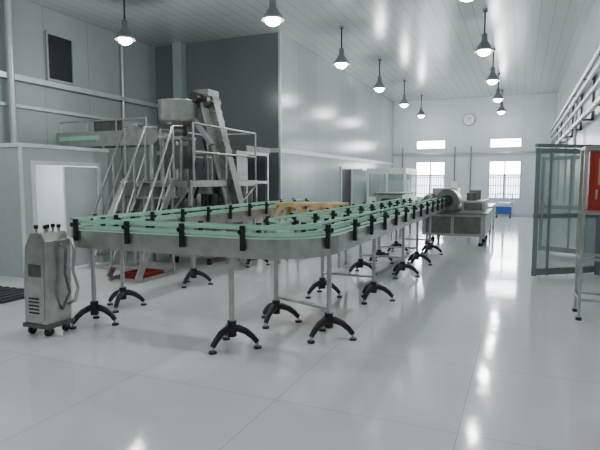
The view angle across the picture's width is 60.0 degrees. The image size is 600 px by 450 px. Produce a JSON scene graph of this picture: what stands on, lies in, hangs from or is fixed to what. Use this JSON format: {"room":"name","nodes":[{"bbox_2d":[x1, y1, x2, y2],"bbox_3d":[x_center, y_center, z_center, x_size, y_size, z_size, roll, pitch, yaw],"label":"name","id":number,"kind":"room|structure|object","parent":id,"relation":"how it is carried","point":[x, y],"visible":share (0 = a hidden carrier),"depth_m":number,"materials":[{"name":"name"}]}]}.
{"room":"factory floor","nodes":[
{"label":"factory floor","id":0,"kind":"room"},
{"bbox_2d":[0,0,157,218],"bbox_3d":[-4.312,-2.031,12.448,0.150,4.900,26.200,2,5,23],"label":"wall","id":1,"kind":"structure","parent":0,"point":[97,56],"depth_m":11.14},
{"bbox_2d":[44,30,74,85],"bbox_3d":[-4.912,-3.396,10.650,0.050,0.970,0.690,2,5,23],"label":"window","id":2,"kind":"structure","parent":1,"relation":"in","point":[59,49],"depth_m":10.64,"materials":[{"name":"white metal"}]},
{"bbox_2d":[4,0,124,142],"bbox_3d":[-4.765,-2.951,10.909,0.120,2.800,3.089,2,5,21],"label":"conduit","id":3,"kind":"object","parent":1,"relation":"attached to","point":[7,3],"visible":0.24,"depth_m":9.51,"materials":[{"name":"metal"}]},
{"bbox_2d":[0,71,157,127],"bbox_3d":[-6.459,-2.273,7.017,0.100,0.600,14.200,2,5,23],"label":"trim","id":4,"kind":"structure","parent":1,"relation":"attached to","point":[21,78],"depth_m":10.87,"materials":[{"name":"metal"}]},
{"bbox_2d":[155,33,393,224],"bbox_3d":[0.198,-2.540,18.335,3.550,4.900,11.800,2,5,23],"label":"wall","id":5,"kind":"structure","parent":0,"point":[326,110],"depth_m":13.21,"materials":[{"name":"white metal"}]},
{"bbox_2d":[172,42,186,197],"bbox_3d":[-3.024,-2.094,13.181,0.310,4.900,0.239,2,5,23],"label":"column","id":6,"kind":"structure","parent":5,"relation":"attached to","point":[178,48],"depth_m":12.96,"materials":[{"name":"metal"}]},
{"bbox_2d":[157,32,393,221],"bbox_3d":[0.205,-2.539,18.319,3.575,4.900,11.825,2,5,23],"label":"trim","id":7,"kind":"structure","parent":5,"relation":"attached to","point":[280,149],"depth_m":12.29,"materials":[{"name":"metal"}]},
{"bbox_2d":[340,166,351,205],"bbox_3d":[1.505,-0.929,16.938,0.050,1.930,1.160,2,5,23],"label":"door","id":8,"kind":"structure","parent":5,"relation":"in","point":[345,172],"depth_m":16.90,"materials":[{"name":"metal"}]},
{"bbox_2d":[0,216,599,449],"bbox_3d":[0.400,0.623,10.784,10.400,0.100,26.400,2,5,23],"label":"floor","id":9,"kind":"structure","parent":0,"point":[475,351],"depth_m":4.34,"materials":[{"name":"white tile"}]},
{"bbox_2d":[0,286,23,303],"bbox_3d":[-3.893,0.894,6.746,0.850,0.055,0.600,2,5,23],"label":"floor mat","id":10,"kind":"object","parent":9,"relation":"on","point":[7,294],"visible":0.74,"depth_m":6.61,"materials":[{"name":"rubber"}]},
{"bbox_2d":[23,224,74,335],"bbox_3d":[-2.480,0.526,5.105,0.335,1.069,0.330,2,5,23],"label":"machine","id":11,"kind":"object","parent":9,"relation":"on","point":[45,287],"visible":1,"depth_m":4.99,"materials":[{"name":"silver metal"}]},
{"bbox_2d":[59,236,79,309],"bbox_3d":[-2.237,0.473,5.081,0.168,0.713,0.129,2,5,23],"label":"hose","id":12,"kind":"object","parent":11,"relation":"attached to","point":[68,237],"visible":1,"depth_m":5.06,"materials":[{"name":"grey rubber"}]},
{"bbox_2d":[0,142,109,277],"bbox_3d":[-4.685,-0.314,9.082,1.855,2.060,1.860,2,5,23],"label":"cabin","id":13,"kind":"object","parent":9,"relation":"on","point":[41,184],"visible":0.88,"depth_m":8.63,"materials":[{"name":"white metal"}]},
{"bbox_2d":[56,117,174,261],"bbox_3d":[-3.594,-0.692,10.111,2.480,2.635,0.660,2,5,23],"label":"conveyor","id":14,"kind":"object","parent":9,"relation":"on","point":[106,134],"visible":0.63,"depth_m":9.85,"materials":[{"name":"silver metal"}]},
{"bbox_2d":[87,124,156,270],"bbox_3d":[-3.047,-0.463,8.885,1.149,2.390,0.540,2,5,23],"label":"stairs","id":15,"kind":"structure","parent":9,"relation":"on","point":[115,197],"depth_m":8.63,"materials":[{"name":"silver metal"}]},
{"bbox_2d":[105,125,182,282],"bbox_3d":[-2.391,-0.392,8.070,0.590,2.390,1.198,2,5,23],"label":"stairs","id":16,"kind":"structure","parent":9,"relation":"on","point":[141,194],"depth_m":8.05,"materials":[{"name":"silver metal"}]},
{"bbox_2d":[124,268,163,278],"bbox_3d":[-2.417,0.757,8.069,0.430,0.100,0.400,2,5,23],"label":"tray","id":17,"kind":"object","parent":9,"relation":"on","point":[131,274],"visible":0.54,"depth_m":7.96,"materials":[{"name":"paint"}]},
{"bbox_2d":[182,187,200,205],"bbox_3d":[-2.288,-0.235,11.416,0.590,1.500,0.590,2,5,23],"label":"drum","id":18,"kind":"object","parent":9,"relation":"on","point":[198,198],"visible":0.03,"depth_m":11.14,"materials":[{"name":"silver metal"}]},
{"bbox_2d":[132,122,257,269],"bbox_3d":[-1.807,-0.525,9.443,1.150,2.418,2.250,2,5,23],"label":"platform","id":19,"kind":"object","parent":9,"relation":"on","point":[239,157],"visible":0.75,"depth_m":8.82,"materials":[{"name":"metal"}]},
{"bbox_2d":[157,98,214,179],"bbox_3d":[-1.961,-1.485,9.152,1.139,1.380,0.720,2,5,23],"label":"hopper","id":20,"kind":"object","parent":19,"relation":"on","point":[171,111],"visible":0.83,"depth_m":9.01,"materials":[{"name":"silver metal"}]},
{"bbox_2d":[175,186,224,264],"bbox_3d":[-1.717,-0.037,9.828,0.880,1.380,1.280,2,5,23],"label":"machine","id":21,"kind":"object","parent":9,"relation":"on","point":[207,193],"visible":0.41,"depth_m":9.46,"materials":[{"name":"silver metal"}]},
{"bbox_2d":[189,89,253,264],"bbox_3d":[-1.512,-0.863,9.397,1.244,3.100,0.800,2,5,23],"label":"conveyor","id":22,"kind":"object","parent":9,"relation":"on","point":[208,101],"visible":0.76,"depth_m":9.26,"materials":[{"name":"metal"}]},
{"bbox_2d":[208,145,269,232],"bbox_3d":[-1.341,-0.615,11.635,0.950,2.220,1.100,2,5,23],"label":"machine","id":23,"kind":"object","parent":9,"relation":"on","point":[260,151],"visible":0.19,"depth_m":11.39,"materials":[{"name":"silver metal"}]},
{"bbox_2d":[70,197,448,354],"bbox_3d":[0.329,0.215,8.442,3.204,1.115,8.290,2,5,23],"label":"conveyor","id":24,"kind":"object","parent":9,"relation":"on","point":[328,235],"visible":0.98,"depth_m":5.30,"materials":[{"name":"silver metal"}]},
{"bbox_2d":[274,201,348,267],"bbox_3d":[0.209,0.142,9.259,1.200,1.120,0.610,2,5,23],"label":"table","id":25,"kind":"object","parent":9,"relation":"on","point":[290,206],"visible":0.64,"depth_m":9.06,"materials":[{"name":"yellow wood"}]},
{"bbox_2d":[367,168,416,204],"bbox_3d":[3.505,-1.165,19.665,1.406,1.930,2.206,2,5,23],"label":"booth","id":26,"kind":"object","parent":9,"relation":"on","point":[386,185],"visible":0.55,"depth_m":19.33,"materials":[{"name":"metal"}]},
{"bbox_2d":[374,192,414,239],"bbox_3d":[2.470,-0.283,13.941,0.800,1.160,2.150,2,5,23],"label":"tunnel","id":27,"kind":"object","parent":9,"relation":"on","point":[383,196],"visible":0.38,"depth_m":13.59,"materials":[{"name":"silver metal"}]},
{"bbox_2d":[422,188,492,246],"bbox_3d":[3.893,-0.261,12.874,1.550,1.300,2.200,2,5,23],"label":"machine","id":28,"kind":"object","parent":9,"relation":"on","point":[473,219],"visible":0.84,"depth_m":11.96,"materials":[{"name":"silver metal"}]},
{"bbox_2d":[460,196,495,233],"bbox_3d":[5.212,-0.340,15.414,1.000,1.020,2.000,2,5,23],"label":"table","id":29,"kind":"object","parent":9,"relation":"on","point":[490,205],"visible":0.37,"depth_m":15.10,"materials":[{"name":"silver metal"}]},
{"bbox_2d":[495,193,512,217],"bbox_3d":[8.087,-0.765,20.650,0.636,0.960,0.558,2,5,23],"label":"trolley","id":30,"kind":"object","parent":9,"relation":"on","point":[502,207],"visible":0.98,"depth_m":20.47,"materials":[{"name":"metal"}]},
{"bbox_2d":[572,146,599,320],"bbox_3d":[3.304,0.091,5.601,0.560,1.852,0.458,2,5,23],"label":"tall cabinet","id":31,"kind":"object","parent":9,"relation":"on","point":[590,201],"visible":1,"depth_m":5.51,"materials":[{"name":"silver metal"}]},
{"bbox_2d":[25,0,595,101],"bbox_3d":[0.400,-4.359,10.353,10.400,0.100,26.400,2,5,23],"label":"ceiling","id":32,"kind":"structure","parent":0,"point":[430,45],"depth_m":11.87,"materials":[{"name":"white metal"}]},
{"bbox_2d":[114,0,135,44],"bbox_3d":[-3.220,-3.777,9.544,0.380,0.920,0.380,2,5,23],"label":"pendant lamp","id":33,"kind":"object","parent":32,"relation":"hanging from","point":[124,36],"visible":1,"depth_m":9.50,"materials":[{"name":"black plastic"}]},
{"bbox_2d":[261,0,283,25],"bbox_3d":[-0.440,-3.675,8.371,0.380,0.920,0.380,2,5,23],"label":"pendant lamp","id":34,"kind":"object","parent":32,"relation":"hanging from","point":[272,16],"visible":1,"depth_m":8.31,"materials":[{"name":"black plastic"}]},
{"bbox_2d":[333,26,349,68],"bbox_3d":[0.925,-3.953,11.582,0.380,0.920,0.380,2,5,23],"label":"pendant lamp","id":35,"kind":"object","parent":32,"relation":"hanging from","point":[341,61],"visible":1,"depth_m":11.53,"materials":[{"name":"black plastic"}]},
{"bbox_2d":[373,59,385,91],"bbox_3d":[2.251,-4.223,14.701,0.380,0.920,0.380,2,5,23],"label":"pendant lamp","id":36,"kind":"object","parent":32,"relation":"hanging from","point":[379,86],"visible":1,"depth_m":14.65,"materials":[{"name":"black plastic"}]},
{"bbox_2d":[399,80,409,106],"bbox_3d":[3.576,-4.493,17.820,0.380,0.920,0.380,2,5,23],"label":"pendant lamp","id":37,"kind":"object","parent":32,"relation":"hanging from","point":[404,103],"visible":1,"depth_m":17.77,"materials":[{"name":"black plastic"}]},
{"bbox_2d":[416,95,425,117],"bbox_3d":[4.863,-4.755,20.848,0.380,0.920,0.380,2,5,23],"label":"pendant lamp","id":38,"kind":"object","parent":32,"relation":"hanging from","point":[421,114],"visible":1,"depth_m":20.80,"materials":[{"name":"black plastic"}]},
{"bbox_2d":[474,8,493,55],"bbox_3d":[3.697,-3.852,10.412,0.380,0.920,0.380,2,5,23],"label":"pendant lamp","id":39,"kind":"object","parent":32,"relation":"hanging from","point":[484,48],"visible":1,"depth_m":10.37,"materials":[{"name":"black plastic"}]},
{"bbox_2d":[485,48,499,84],"bbox_3d":[5.023,-4.122,13.532,0.380,0.920,0.380,2,5,23],"label":"pendant lamp","id":40,"kind":"object","parent":32,"relation":"hanging from","point":[492,79],"visible":0.98,"depth_m":13.48,"materials":[{"name":"black plastic"}]},
{"bbox_2d":[492,73,503,101],"bbox_3d":[6.348,-4.392,16.651,0.380,0.920,0.380,2,5,23],"label":"pendant lamp","id":41,"kind":"object","parent":32,"relation":"hanging from","point":[498,97],"visible":0.99,"depth_m":16.60,"materials":[{"name":"black plastic"}]},
{"bbox_2d":[496,89,506,113],"bbox_3d":[7.635,-4.654,19.679,0.380,0.920,0.380,2,5,23],"label":"pendant lamp","id":42,"kind":"object","parent":32,"relation":"hanging from","point":[501,110],"visible":0.99,"depth_m":19.62,"materials":[{"name":"grey metal"}]},
{"bbox_2d":[393,93,556,214],"bbox_3d":[7.211,-2.846,21.868,6.600,4.900,0.200,2,5,23],"label":"wall","id":43,"kind":"structure","parent":0,"point":[531,117],"depth_m":21.63,"materials":[{"name":"paint"}]},
{"bbox_2d":[415,139,445,197],"bbox_3d":[5.652,-2.421,22.522,1.270,2.500,0.156,2,5,23],"label":"window","id":44,"kind":"structure","parent":43,"relation":"in","point":[430,175],"depth_m":22.52,"materials":[{"name":"metal"}]},
{"bbox_2d":[392,146,535,192],"bbox_3d":[7.073,-2.037,21.803,6.450,2.500,0.155,2,5,23],"label":"pipe","id":45,"kind":"object","parent":43,"relation":"attached to","point":[453,183],"visible":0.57,"depth_m":21.87,"materials":[{"name":"silver metal"}]},
{"bbox_2d":[463,114,474,125],"bbox_3d":[7.035,-4.383,21.652,0.500,0.500,0.090,2,5,23],"label":"wall clock","id":46,"kind":"object","parent":43,"relation":"attached to","point":[468,119],"visible":1,"depth_m":21.63,"materials":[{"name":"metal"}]},
{"bbox_2d":[488,137,522,198],"bbox_3d":[8.415,-2.320,21.356,1.250,2.500,0.156,2,5,23],"label":"window","id":47,"kind":"structure","parent":43,"relation":"in","point":[504,185],"depth_m":21.37,"materials":[{"name":"metal"}]},
{"bbox_2d":[491,214,532,216],"bbox_3d":[7.100,-0.449,22.006,6.450,0.100,0.015,2,5,23],"label":"baseboard","id":48,"kind":"structure","parent":43,"relation":"attached to","point":[504,215],"depth_m":21.30,"materials":[{"name":"metal"}]},
{"bbox_2d":[552,0,599,256],"bbox_3d":[5.096,-1.697,8.587,0.200,4.900,26.000,2,5,23],"label":"wall","id":49,"kind":"structure","parent":0,"point":[589,42],"depth_m":11.99,"materials":[{"name":"paint"}]},
{"bbox_2d":[531,143,599,275],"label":"door","id":50,"kind":"structure","parent":49,"relation":"in","point":[537,214],"depth_m":8.05,"materials":[{"name":"metal"}]},
{"bbox_2d":[550,45,599,205],"bbox_3d":[4.901,-1.455,8.691,0.225,2.600,26.000,2,5,23],"label":"pipes","id":51,"kind":"object","parent":49,"relation":"attached to","point":[595,102],"depth_m":11.55,"materials":[{"name":"silver metal"}]},
{"bbox_2d":[552,218,599,275],"bbox_3d":[4.997,0.691,8.836,0.015,0.100,26.000,2,5,23],"label":"baseboard","id":52,"kind":"structure","parent":49,"relation":"attached to","point":[573,241],"depth_m":14.41,"materials":[{"name":"metal"}]},
{"label":"outside","id":53,"kind":"structure","parent":0,"visible":0},
{"bbox_3d":[7.414,-0.529,25.252,22.000,0.100,5.800,2,5,23],"label":"ground","id":54,"kind":"structure","parent":53,"visible":0},
{"bbox_2d":[417,176,519,197],"bbox_3d":[8.603,-1.743,27.966,22.000,1.850,0.300,2,5,23],"label":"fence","id":55,"kind":"structure","parent":54,"relation":"on","point":[418,179],"depth_m":27.15,"materials":[{"name":"white metal"}]}
]}

